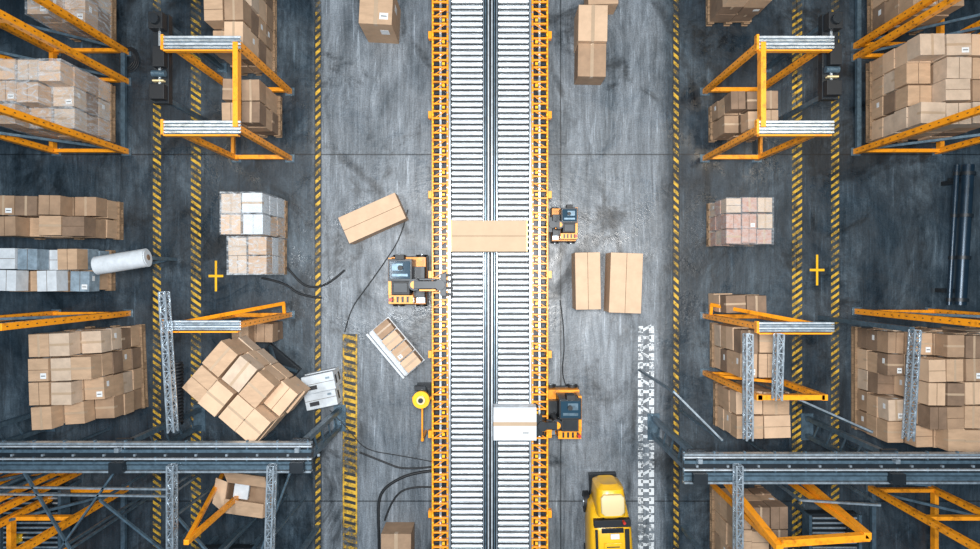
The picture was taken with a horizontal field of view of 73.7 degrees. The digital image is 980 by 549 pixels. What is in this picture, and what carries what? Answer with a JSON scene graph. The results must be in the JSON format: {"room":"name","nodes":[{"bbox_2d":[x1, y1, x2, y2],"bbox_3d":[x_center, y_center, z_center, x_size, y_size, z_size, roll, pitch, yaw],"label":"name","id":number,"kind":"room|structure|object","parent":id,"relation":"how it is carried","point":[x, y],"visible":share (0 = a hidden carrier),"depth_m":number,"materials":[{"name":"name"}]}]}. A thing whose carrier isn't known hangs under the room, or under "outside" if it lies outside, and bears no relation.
{"room":"distribution center","nodes":[
{"label":"distribution center","id":0,"kind":"room"},
{"bbox_2d":[0,405,345,473],"bbox_3d":[-4.599,2.150,8.690,5.203,2.220,0.400,0,90,0],"label":"overhead beam","id":1,"kind":"structure","parent":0,"point":[121,455],"depth_m":7.68,"materials":[{"name":"grey metal"}]},
{"bbox_2d":[166,361,183,424],"bbox_3d":[-3.880,1.460,8.050,0.200,0.198,0.781,0,90,0],"label":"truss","id":2,"kind":"object","parent":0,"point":[179,369],"visible":0.45,"depth_m":8.01,"materials":[{"name":"black metal"}]},
{"bbox_2d":[0,0,979,548],"bbox_3d":[0.000,0.000,9.898,28.000,0.204,18.000,0,90,0],"label":"floor","id":3,"kind":"structure","parent":0,"point":[610,143],"depth_m":9.80,"materials":[{"name":"concrete"}]},
{"bbox_2d":[0,479,81,548],"bbox_3d":[-6.548,3.495,9.500,0.894,0.600,0.854,0,90,0],"label":"metal frame","id":4,"kind":"object","parent":3,"relation":"on","point":[25,530],"visible":0.54,"depth_m":9.34,"materials":[{"name":"metal"}]},
{"bbox_2d":[0,473,84,513],"bbox_3d":[-6.575,2.875,8.600,0.990,2.400,0.270,0,90,0],"label":"storage rack","id":5,"kind":"object","parent":3,"relation":"on","point":[63,477],"visible":0.44,"depth_m":8.96,"materials":[{"name":"orange metal"}]},
{"bbox_2d":[0,248,115,291],"bbox_3d":[-6.185,-0.061,9.357,1.174,0.883,0.610,0,90,0],"label":"cardboard boxes","id":6,"kind":"object","parent":3,"relation":"on","point":[72,271],"visible":0.95,"depth_m":8.99,"materials":[{"name":"white cardboard"}]},
{"bbox_2d":[0,195,123,239],"bbox_3d":[-6.125,-0.800,9.325,1.290,0.946,0.568,0,90,0],"label":"cardboard boxes","id":7,"kind":"object","parent":3,"relation":"on","point":[43,217],"visible":1,"depth_m":8.93,"materials":[{"name":"brown cardboard"}]},
{"bbox_2d":[0,0,130,155],"bbox_3d":[-5.975,-2.585,8.500,1.190,2.600,1.610,0,90,0],"label":"storage rack","id":8,"kind":"object","parent":3,"relation":"on","point":[9,23],"visible":0.91,"depth_m":8.98,"materials":[{"name":"orange metal"}]},
{"bbox_2d":[0,58,115,142],"bbox_3d":[-5.980,-2.365,9.041,0.920,1.234,0.842,0,90,0],"label":"cardboard boxes","id":9,"kind":"object","parent":8,"relation":"in","point":[57,92],"visible":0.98,"depth_m":8.72,"materials":[{"name":"brown cardboard"}]},
{"bbox_2d":[0,484,130,548],"bbox_3d":[-5.875,3.750,8.600,0.990,2.400,1.220,0,90,0],"label":"storage rack","id":10,"kind":"object","parent":3,"relation":"on","point":[23,514],"visible":0.67,"depth_m":8.62,"materials":[{"name":"orange metal"}]},
{"bbox_2d":[0,309,132,330],"bbox_3d":[-5.960,0.580,8.500,1.220,2.600,0.120,0,90,0],"label":"storage rack","id":11,"kind":"object","parent":3,"relation":"on","point":[55,316],"visible":1,"depth_m":8.75,"materials":[{"name":"orange metal"}]},
{"bbox_2d":[27,0,115,41],"bbox_3d":[-5.850,-3.975,9.171,0.640,1.054,1.062,0,90,0],"label":"cardboard boxes","id":12,"kind":"object","parent":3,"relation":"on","point":[99,14],"visible":0.84,"depth_m":9.10,"materials":[{"name":"brown cardboard"}]},
{"bbox_2d":[28,324,148,429],"bbox_3d":[-5.565,1.382,9.130,0.916,1.335,1.278,0,90,0],"label":"cardboard boxes","id":13,"kind":"object","parent":3,"relation":"on","point":[80,376],"visible":1,"depth_m":8.71,"materials":[{"name":"brown cardboard"}]},
{"bbox_2d":[119,47,139,71],"bbox_3d":[-5.399,-3.218,9.768,0.310,0.055,0.383,0,90,0],"label":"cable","id":14,"kind":"object","parent":3,"relation":"on","point":[137,58],"visible":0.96,"depth_m":9.77,"materials":[{"name":"black rubber"}]},
{"bbox_2d":[91,248,176,274],"bbox_3d":[-4.957,-0.173,9.238,0.729,1.125,0.250,-9,90,0],"label":"roll","id":15,"kind":"object","parent":3,"relation":"on","point":[141,258],"visible":1,"depth_m":8.70,"materials":[{"name":"plastic"}]},
{"bbox_2d":[153,3,160,542],"bbox_3d":[-4.995,0.037,9.797,0.120,0.001,10.109,0,90,0],"label":"floor marking","id":16,"kind":"object","parent":3,"relation":"on","point":[158,106],"depth_m":9.80,"materials":[{"name":"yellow paint"}]},
{"bbox_2d":[148,12,226,120],"bbox_3d":[-4.014,-2.630,8.790,0.200,2.020,1.088,0,90,0],"label":"metal frame","id":17,"kind":"object","parent":3,"relation":"on","point":[160,91],"visible":0.82,"depth_m":7.94,"materials":[{"name":"metal"}]},
{"bbox_2d":[191,0,200,546],"bbox_3d":[-4.410,0.048,9.797,0.150,0.001,10.130,0,90,0],"label":"floor marking","id":18,"kind":"object","parent":3,"relation":"on","point":[194,55],"depth_m":9.80,"materials":[{"name":"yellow paint"}]},
{"bbox_2d":[166,463,244,548],"bbox_3d":[-3.699,3.014,8.671,0.088,2.259,1.606,0,90,0],"label":"truss","id":19,"kind":"object","parent":3,"relation":"on","point":[172,479],"visible":1,"depth_m":7.59,"materials":[{"name":"metal"}]},
{"bbox_2d":[184,473,238,544],"bbox_3d":[-3.696,2.960,8.647,0.552,2.306,0.079,30,90,0],"label":"frame","id":20,"kind":"object","parent":3,"relation":"on","point":[194,532],"visible":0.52,"depth_m":8.19,"materials":[{"name":"paint"}]},
{"bbox_2d":[160,34,294,161],"bbox_3d":[-3.405,-2.232,8.744,0.950,2.112,1.195,0,90,0],"label":"rack","id":21,"kind":"object","parent":3,"relation":"on","point":[183,46],"visible":0.96,"depth_m":7.72,"materials":[{"name":"metal"}]},
{"bbox_2d":[162,301,294,332],"bbox_3d":[-3.405,0.538,8.745,0.950,2.110,0.294,0,90,0],"label":"frame","id":22,"kind":"object","parent":3,"relation":"on","point":[211,322],"visible":0.98,"depth_m":8.05,"materials":[{"name":"paint"}]},
{"bbox_2d":[158,291,178,432],"bbox_3d":[-3.740,1.017,7.600,0.088,0.118,1.642,-4,90,0],"label":"truss","id":23,"kind":"object","parent":22,"relation":"on","point":[165,313],"visible":1,"depth_m":7.55,"materials":[{"name":"metal"}]},
{"bbox_2d":[200,536,261,548],"bbox_3d":[-3.772,4.277,9.500,0.752,0.600,0.712,0,90,0],"label":"metal frame","id":24,"kind":"object","parent":3,"relation":"on","point":[211,544],"visible":0.95,"depth_m":9.46,"materials":[{"name":"metal"}]},
{"bbox_2d":[204,0,276,75],"bbox_3d":[-3.460,-3.590,9.130,0.560,1.336,1.229,0,90,0],"label":"cardboard boxes","id":25,"kind":"object","parent":3,"relation":"on","point":[255,21],"visible":0.77,"depth_m":8.87,"materials":[{"name":"brown cardboard"}]},
{"bbox_2d":[212,473,287,517],"bbox_3d":[-3.375,3.006,9.312,0.828,0.976,0.691,0,90,0],"label":"box","id":26,"kind":"object","parent":3,"relation":"on","point":[250,488],"visible":0.62,"depth_m":8.90,"materials":[{"name":"brown cardboard"}]},
{"bbox_2d":[222,79,281,137],"bbox_3d":[-3.380,-2.351,9.326,0.560,0.944,0.610,0,90,0],"label":"cardboard boxes","id":27,"kind":"object","parent":3,"relation":"on","point":[261,109],"visible":0.91,"depth_m":8.90,"materials":[{"name":"brown cardboard"}]},
{"bbox_2d":[220,192,287,237],"bbox_3d":[-3.320,-0.820,9.256,0.600,1.084,0.572,0,90,0],"label":"cardboard boxes","id":28,"kind":"object","parent":3,"relation":"on","point":[247,215],"visible":0.98,"depth_m":8.74,"materials":[{"name":"white cardboard"}]},
{"bbox_2d":[227,236,286,274],"bbox_3d":[-3.315,-0.260,9.346,0.570,0.904,0.532,0,90,0],"label":"cardboard boxes","id":29,"kind":"object","parent":3,"relation":"on","point":[255,255],"visible":1,"depth_m":8.92,"materials":[{"name":"brown cardboard"}]},
{"bbox_2d":[232,321,282,342],"bbox_3d":[-3.355,0.833,9.442,0.511,0.716,0.282,0,90,0],"label":"cardboard boxes","id":30,"kind":"object","parent":3,"relation":"on","point":[272,331],"visible":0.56,"depth_m":9.33,"materials":[{"name":"cardboard"}]},
{"bbox_2d":[265,343,301,376],"bbox_3d":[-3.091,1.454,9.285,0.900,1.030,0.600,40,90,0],"label":"pallet","id":31,"kind":"object","parent":3,"relation":"on","point":[284,360],"visible":0.17,"depth_m":9.70,"materials":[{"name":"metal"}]},
{"bbox_2d":[182,335,310,440],"bbox_3d":[-3.090,1.452,8.362,1.159,0.806,0.778,39,90,0],"label":"cartons","id":32,"kind":"object","parent":31,"relation":"on","point":[239,381],"visible":0.99,"depth_m":7.96,"materials":[{"name":"cardboard"}]},
{"bbox_2d":[261,277,321,298],"bbox_3d":[-2.973,0.211,9.780,0.955,0.030,0.084,21,90,0],"label":"cable","id":33,"kind":"object","parent":3,"relation":"on","point":[264,278],"visible":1,"depth_m":9.77,"materials":[{"name":"black rubber"}]},
{"bbox_2d":[264,463,319,548],"bbox_3d":[-2.560,3.014,8.671,0.088,2.259,1.608,2,90,0],"label":"truss","id":34,"kind":"object","parent":3,"relation":"on","point":[269,472],"visible":1,"depth_m":7.59,"materials":[{"name":"metal"}]},
{"bbox_2d":[287,267,344,287],"bbox_3d":[-2.603,0.047,9.780,0.878,0.030,0.309,0,90,0],"label":"cable","id":35,"kind":"object","parent":3,"relation":"on","point":[288,269],"visible":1,"depth_m":9.77,"materials":[{"name":"black rubber"}]},
{"bbox_2d":[301,366,341,410],"bbox_3d":[-2.457,1.678,9.567,0.527,0.466,0.518,-12,90,0],"label":"boxes","id":36,"kind":"object","parent":3,"relation":"on","point":[324,384],"visible":0.91,"depth_m":9.50},
{"bbox_2d":[338,193,408,243],"bbox_3d":[-1.709,-0.818,9.629,0.898,0.342,0.405,-24,90,0],"label":"cardboard box","id":37,"kind":"object","parent":3,"relation":"on","point":[383,214],"visible":1,"depth_m":9.46,"materials":[{"name":"brown cardboard"}]},
{"bbox_2d":[344,210,407,331],"bbox_3d":[-1.693,-0.047,9.780,0.117,0.015,2.063,29,90,0],"label":"cable","id":38,"kind":"object","parent":3,"relation":"on","point":[407,210],"visible":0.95,"depth_m":9.77,"materials":[{"name":"black rubber"}]},
{"bbox_2d":[359,0,400,43],"bbox_3d":[-1.579,-3.719,9.422,0.461,0.755,0.503,3,90,0],"label":"cardboard box","id":39,"kind":"object","parent":3,"relation":"on","point":[379,20],"visible":1,"depth_m":9.08,"materials":[{"name":"cardboard"}]},
{"bbox_2d":[329,410,434,462],"bbox_3d":[-1.664,2.542,9.780,1.775,0.013,0.279,26,90,0],"label":"cable","id":40,"kind":"object","parent":3,"relation":"on","point":[329,410],"visible":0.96,"depth_m":9.77,"materials":[{"name":"black rubber"}]},
{"bbox_2d":[366,316,424,378],"bbox_3d":[-1.381,1.069,9.585,0.400,0.426,0.840,-40,90,0],"label":"tray","id":41,"kind":"object","parent":3,"relation":"on","point":[387,337],"visible":1,"depth_m":9.43,"materials":[{"name":"cardboard"}]},
{"bbox_2d":[360,452,431,468],"bbox_3d":[-1.390,2.825,9.780,1.166,0.027,0.145,10,90,0],"label":"cable","id":42,"kind":"object","parent":3,"relation":"on","point":[360,452],"visible":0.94,"depth_m":9.77,"materials":[{"name":"black rubber"}]},
{"bbox_2d":[381,522,414,548],"bbox_3d":[-1.345,4.029,9.573,0.429,0.453,0.634,0,90,0],"label":"cardboard box","id":43,"kind":"object","parent":3,"relation":"on","point":[394,535],"visible":1,"depth_m":9.35,"materials":[{"name":"brown cardboard"}]},
{"bbox_2d":[377,469,434,548],"bbox_3d":[-1.448,3.470,9.780,0.546,0.042,1.620,32,90,0],"label":"cable","id":44,"kind":"object","parent":3,"relation":"on","point":[430,470],"visible":0.99,"depth_m":9.76,"materials":[{"name":"black rubber"}]},
{"bbox_2d":[384,486,434,520],"bbox_3d":[-1.256,3.338,9.780,0.929,0.027,0.254,-33,90,0],"label":"cable","id":45,"kind":"object","parent":3,"relation":"on","point":[401,491],"visible":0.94,"depth_m":9.77,"materials":[{"name":"black rubber"}]},
{"bbox_2d":[388,254,452,306],"bbox_3d":[-0.977,0.089,9.258,0.950,1.077,0.770,0,90,0],"label":"robot","id":46,"kind":"object","parent":3,"relation":"on","point":[409,283],"visible":1,"depth_m":9.01,"materials":[{"name":"orange paint"}]},
{"bbox_2d":[412,382,434,441],"bbox_3d":[-0.961,1.968,9.420,0.280,0.760,0.800,0,90,0],"label":"post","id":47,"kind":"object","parent":3,"relation":"on","point":[422,397],"visible":0.98,"depth_m":9.16,"materials":[{"name":"metal"}]},
{"bbox_2d":[0,369,930,548],"bbox_3d":[-0.319,2.433,8.865,11.320,1.870,1.609,-5,90,0],"label":"steel brace framework","id":48,"kind":"object","parent":3,"relation":"on","point":[709,429],"visible":0.56,"depth_m":7.97,"materials":[{"name":"orange metal"}]},
{"bbox_2d":[428,0,551,548],"bbox_3d":[0.000,-0.027,9.367,1.700,0.865,11.254,0,90,0],"label":"conveyor","id":49,"kind":"object","parent":3,"relation":"on","point":[490,60],"visible":0.97,"depth_m":8.98,"materials":[{"name":"silver metal"}]},
{"bbox_2d":[450,220,527,251],"bbox_3d":[-0.013,-0.507,8.772,1.018,0.346,0.408,0,90,0],"label":"cardboard box","id":50,"kind":"object","parent":49,"relation":"on","point":[465,236],"visible":1,"depth_m":8.61,"materials":[{"name":"brown cardboard"}]},
{"bbox_2d":[493,404,536,439],"bbox_3d":[0.332,1.987,8.812,0.576,0.265,0.443,0,90,0],"label":"box","id":51,"kind":"object","parent":49,"relation":"on","point":[510,421],"visible":1,"depth_m":8.69,"materials":[{"name":"cardboard"}]},
{"bbox_2d":[536,384,581,438],"bbox_3d":[0.930,1.996,9.285,0.770,1.023,0.732,0,90,0],"label":"robot","id":52,"kind":"object","parent":3,"relation":"on","point":[564,420],"visible":0.87,"depth_m":9.05,"materials":[{"name":"orange paint"}]},
{"bbox_2d":[545,205,577,243],"bbox_3d":[1.010,-0.729,9.421,0.525,0.754,0.539,0,90,0],"label":"cart","id":53,"kind":"object","parent":3,"relation":"on","point":[562,222],"visible":0.98,"depth_m":9.27,"materials":[{"name":"orange paint"}]},
{"bbox_2d":[560,300,565,385],"bbox_3d":[1.093,1.110,9.780,0.112,0.015,1.455,-7,90,0],"label":"cable","id":54,"kind":"object","parent":3,"relation":"on","point":[560,300],"visible":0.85,"depth_m":9.77,"materials":[{"name":"black rubber"}]},
{"bbox_2d":[571,252,600,309],"bbox_3d":[1.407,0.093,9.589,0.373,0.422,0.824,0,90,0],"label":"cardboard box","id":55,"kind":"object","parent":3,"relation":"on","point":[586,284],"visible":1,"depth_m":9.38,"materials":[{"name":"brown cardboard"}]},
{"bbox_2d":[574,43,605,84],"bbox_3d":[1.464,-3.080,9.588,0.410,0.423,0.481,0,90,0],"label":"cardboard box","id":56,"kind":"object","parent":3,"relation":"on","point":[589,58],"visible":1,"depth_m":9.38,"materials":[{"name":"brown cardboard"}]},
{"bbox_2d":[574,5,607,52],"bbox_3d":[1.466,-3.580,9.549,0.422,0.503,0.520,0,90,0],"label":"cardboard box","id":57,"kind":"object","parent":3,"relation":"on","point":[590,21],"visible":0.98,"depth_m":9.30,"materials":[{"name":"brown cardboard"}]},
{"bbox_2d":[584,0,617,14],"bbox_3d":[1.626,-4.064,9.598,0.443,0.403,0.360,0,90,0],"label":"cardboard box","id":58,"kind":"object","parent":3,"relation":"on","point":[612,4],"visible":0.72,"depth_m":9.40,"materials":[{"name":"brown cardboard"}]},
{"bbox_2d":[582,471,632,548],"bbox_3d":[1.691,3.669,9.327,0.656,0.944,1.511,0,90,0],"label":"forklift","id":59,"kind":"object","parent":3,"relation":"on","point":[607,520],"visible":1,"depth_m":9.00,"materials":[{"name":"paint"}]},
{"bbox_2d":[604,252,642,313],"bbox_3d":[1.946,0.122,9.574,0.458,0.452,0.859,2,90,0],"label":"cardboard box","id":60,"kind":"object","parent":3,"relation":"on","point":[623,271],"visible":1,"depth_m":9.35,"materials":[{"name":"brown cardboard"}]},
{"bbox_2d":[638,325,653,548],"bbox_3d":[2.340,2.905,9.797,0.240,0.001,4.315,0,90,0],"label":"floor marking","id":61,"kind":"object","parent":3,"relation":"on","point":[651,337],"depth_m":9.80,"materials":[{"name":"white paint"}]},
{"bbox_2d":[680,463,743,548],"bbox_3d":[2.885,3.014,8.671,0.088,2.259,1.606,0,90,0],"label":"truss","id":62,"kind":"object","parent":3,"relation":"on","point":[736,471],"visible":1,"depth_m":7.60,"materials":[{"name":"metal"}]},
{"bbox_2d":[708,293,766,312],"bbox_3d":[3.558,0.409,9.442,0.578,0.716,0.264,0,90,0],"label":"cardboard boxes","id":63,"kind":"object","parent":3,"relation":"on","point":[728,301],"visible":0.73,"depth_m":9.09},
{"bbox_2d":[706,197,771,245],"bbox_3d":[3.575,-0.740,9.391,0.690,0.814,0.652,0,90,0],"label":"cardboard boxes","id":64,"kind":"object","parent":3,"relation":"on","point":[735,221],"visible":1,"depth_m":9.01,"materials":[{"name":"brown cardboard"}]},
{"bbox_2d":[706,0,771,25],"bbox_3d":[3.545,-4.059,9.326,0.650,0.944,0.681,0,90,0],"label":"cardboard boxes","id":65,"kind":"object","parent":3,"relation":"on","point":[727,12],"visible":1,"depth_m":9.35,"materials":[{"name":"brown cardboard"}]},
{"bbox_2d":[710,323,775,377],"bbox_3d":[3.540,1.051,9.210,0.520,1.176,0.668,0,90,0],"label":"cardboard boxes","id":66,"kind":"object","parent":3,"relation":"on","point":[725,338],"visible":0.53,"depth_m":8.81,"materials":[{"name":"brown cardboard"}]},
{"bbox_2d":[708,91,777,141],"bbox_3d":[3.600,-2.241,9.341,0.680,0.914,0.530,0,90,0],"label":"cardboard boxes","id":67,"kind":"object","parent":3,"relation":"on","point":[732,116],"visible":0.74,"depth_m":9.06,"materials":[{"name":"brown cardboard"}]},
{"bbox_2d":[710,485,787,548],"bbox_3d":[3.675,3.626,9.325,0.790,0.946,0.952,0,90,0],"label":"cardboard boxes","id":68,"kind":"object","parent":3,"relation":"on","point":[774,513],"visible":0.56,"depth_m":9.05,"materials":[{"name":"brown cardboard"}]},
{"bbox_2d":[713,381,790,438],"bbox_3d":[3.725,1.924,9.356,0.790,0.884,0.653,0,90,0],"label":"cardboard boxes","id":69,"kind":"object","parent":3,"relation":"on","point":[771,417],"visible":0.64,"depth_m":8.92,"materials":[{"name":"brown cardboard"}]},
{"bbox_2d":[700,369,827,400],"bbox_3d":[3.610,1.470,8.800,0.920,2.000,0.120,0,90,0],"label":"frame","id":70,"kind":"object","parent":3,"relation":"on","point":[721,377],"visible":0.63,"depth_m":8.45,"materials":[{"name":"paint"}]},
{"bbox_2d":[700,34,833,161],"bbox_3d":[3.605,-2.232,8.744,0.930,2.112,1.195,0,90,0],"label":"rack","id":71,"kind":"object","parent":3,"relation":"on","point":[812,46],"visible":1,"depth_m":7.72,"materials":[{"name":"metal"}]},
{"bbox_2d":[700,303,833,333],"bbox_3d":[3.605,0.558,8.745,0.930,2.110,0.294,0,90,0],"label":"frame","id":72,"kind":"object","parent":3,"relation":"on","point":[784,325],"visible":1,"depth_m":7.76,"materials":[{"name":"paint"}]},
{"bbox_2d":[742,333,753,440],"bbox_3d":[3.001,1.308,7.600,0.088,0.118,1.242,0,90,0],"label":"truss","id":73,"kind":"object","parent":72,"relation":"on","point":[747,430],"visible":1,"depth_m":7.55,"materials":[{"name":"metal"}]},
{"bbox_2d":[771,333,784,400],"bbox_3d":[3.350,1.075,7.600,0.088,0.118,0.778,2,90,0],"label":"truss","id":74,"kind":"object","parent":72,"relation":"on","point":[777,341],"visible":1,"depth_m":7.55,"materials":[{"name":"metal"}]},
{"bbox_2d":[710,484,871,548],"bbox_3d":[3.839,2.918,8.645,1.352,2.310,0.537,0,90,0],"label":"frame","id":75,"kind":"object","parent":3,"relation":"on","point":[861,534],"visible":0.52,"depth_m":7.85,"materials":[{"name":"paint"}]},
{"bbox_2d":[792,10,801,548],"bbox_3d":[4.605,-0.057,9.797,0.150,0.001,10.130,0,90,0],"label":"floor marking","id":76,"kind":"object","parent":3,"relation":"on","point":[800,82],"depth_m":9.80,"materials":[{"name":"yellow paint"}]},
{"bbox_2d":[647,413,979,484],"bbox_3d":[4.740,2.280,8.690,4.920,2.220,0.400,0,90,0],"label":"overhead beam","id":77,"kind":"structure","parent":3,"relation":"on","point":[838,466],"depth_m":7.68,"materials":[{"name":"metal"}]},
{"bbox_2d":[794,503,861,548],"bbox_3d":[4.911,3.779,9.500,0.752,0.600,0.712,0,90,0],"label":"conveyor","id":78,"kind":"object","parent":3,"relation":"on","point":[814,522],"visible":0.6,"depth_m":9.35,"materials":[{"name":"metal"}]},
{"bbox_2d":[831,11,838,499],"bbox_3d":[5.175,-0.048,9.797,0.120,0.001,10.106,0,90,0],"label":"floor marking","id":79,"kind":"object","parent":3,"relation":"on","point":[837,111],"depth_m":9.80,"materials":[{"name":"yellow paint"}]},
{"bbox_2d":[818,316,921,441],"bbox_3d":[4.904,1.271,8.671,0.088,2.259,1.318,4,90,0],"label":"truss","id":80,"kind":"object","parent":3,"relation":"on","point":[911,330],"visible":1,"depth_m":7.61,"materials":[{"name":"metal"}]},
{"bbox_2d":[851,327,979,451],"bbox_3d":[5.885,1.539,9.105,0.970,1.386,1.528,0,90,0],"label":"cardboard boxes","id":81,"kind":"object","parent":3,"relation":"on","point":[948,416],"visible":0.91,"depth_m":8.67,"materials":[{"name":"brown cardboard"}]},
{"bbox_2d":[851,0,979,155],"bbox_3d":[6.090,-2.545,8.500,1.360,2.600,1.530,0,90,0],"label":"storage rack","id":82,"kind":"object","parent":3,"relation":"on","point":[867,52],"visible":0.88,"depth_m":9.09,"materials":[{"name":"orange metal"}]},
{"bbox_2d":[866,33,979,142],"bbox_3d":[6.075,-2.535,9.070,1.050,1.216,1.183,0,90,0],"label":"cardboard boxes","id":83,"kind":"object","parent":82,"relation":"in","point":[928,78],"visible":0.91,"depth_m":8.72,"materials":[{"name":"brown cardboard"}]},
{"bbox_2d":[851,0,979,49],"bbox_3d":[6.090,-4.010,8.500,1.360,2.600,1.300,0,90,0],"label":"storage rack","id":84,"kind":"object","parent":3,"relation":"on","point":[859,42],"visible":0.77,"depth_m":9.11,"materials":[{"name":"orange metal"}]},
{"bbox_2d":[867,0,963,34],"bbox_3d":[5.950,-4.022,9.180,0.740,1.036,0.955,0,90,0],"label":"cardboard boxes","id":85,"kind":"object","parent":84,"relation":"in","point":[879,12],"visible":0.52,"depth_m":9.20,"materials":[{"name":"brown cardboard"}]},
{"bbox_2d":[852,307,979,326],"bbox_3d":[6.050,0.550,8.500,1.240,2.600,0.120,0,90,0],"label":"storage rack","id":86,"kind":"object","parent":3,"relation":"on","point":[930,314],"visible":1,"depth_m":8.79,"materials":[{"name":"orange metal"}]},
{"bbox_2d":[865,484,979,548],"bbox_3d":[6.150,3.800,8.600,1.040,2.400,1.320,0,90,0],"label":"storage rack","id":87,"kind":"object","parent":3,"relation":"on","point":[933,519],"visible":0.98,"depth_m":9.17,"materials":[{"name":"orange metal"}]},
{"bbox_2d":[919,327,979,429],"bbox_3d":[6.800,1.540,9.105,0.840,1.386,1.529,0,90,0],"label":"storage rack","id":88,"kind":"object","parent":3,"relation":"on","point":[968,330],"visible":0.11,"depth_m":9.24,"materials":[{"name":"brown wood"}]},
{"bbox_2d":[935,164,975,304],"bbox_3d":[6.697,-0.561,9.500,0.306,0.600,2.006,3,90,0],"label":"pipe","id":89,"kind":"object","parent":3,"relation":"on","point":[966,180],"visible":1,"depth_m":9.26,"materials":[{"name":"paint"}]}
]}

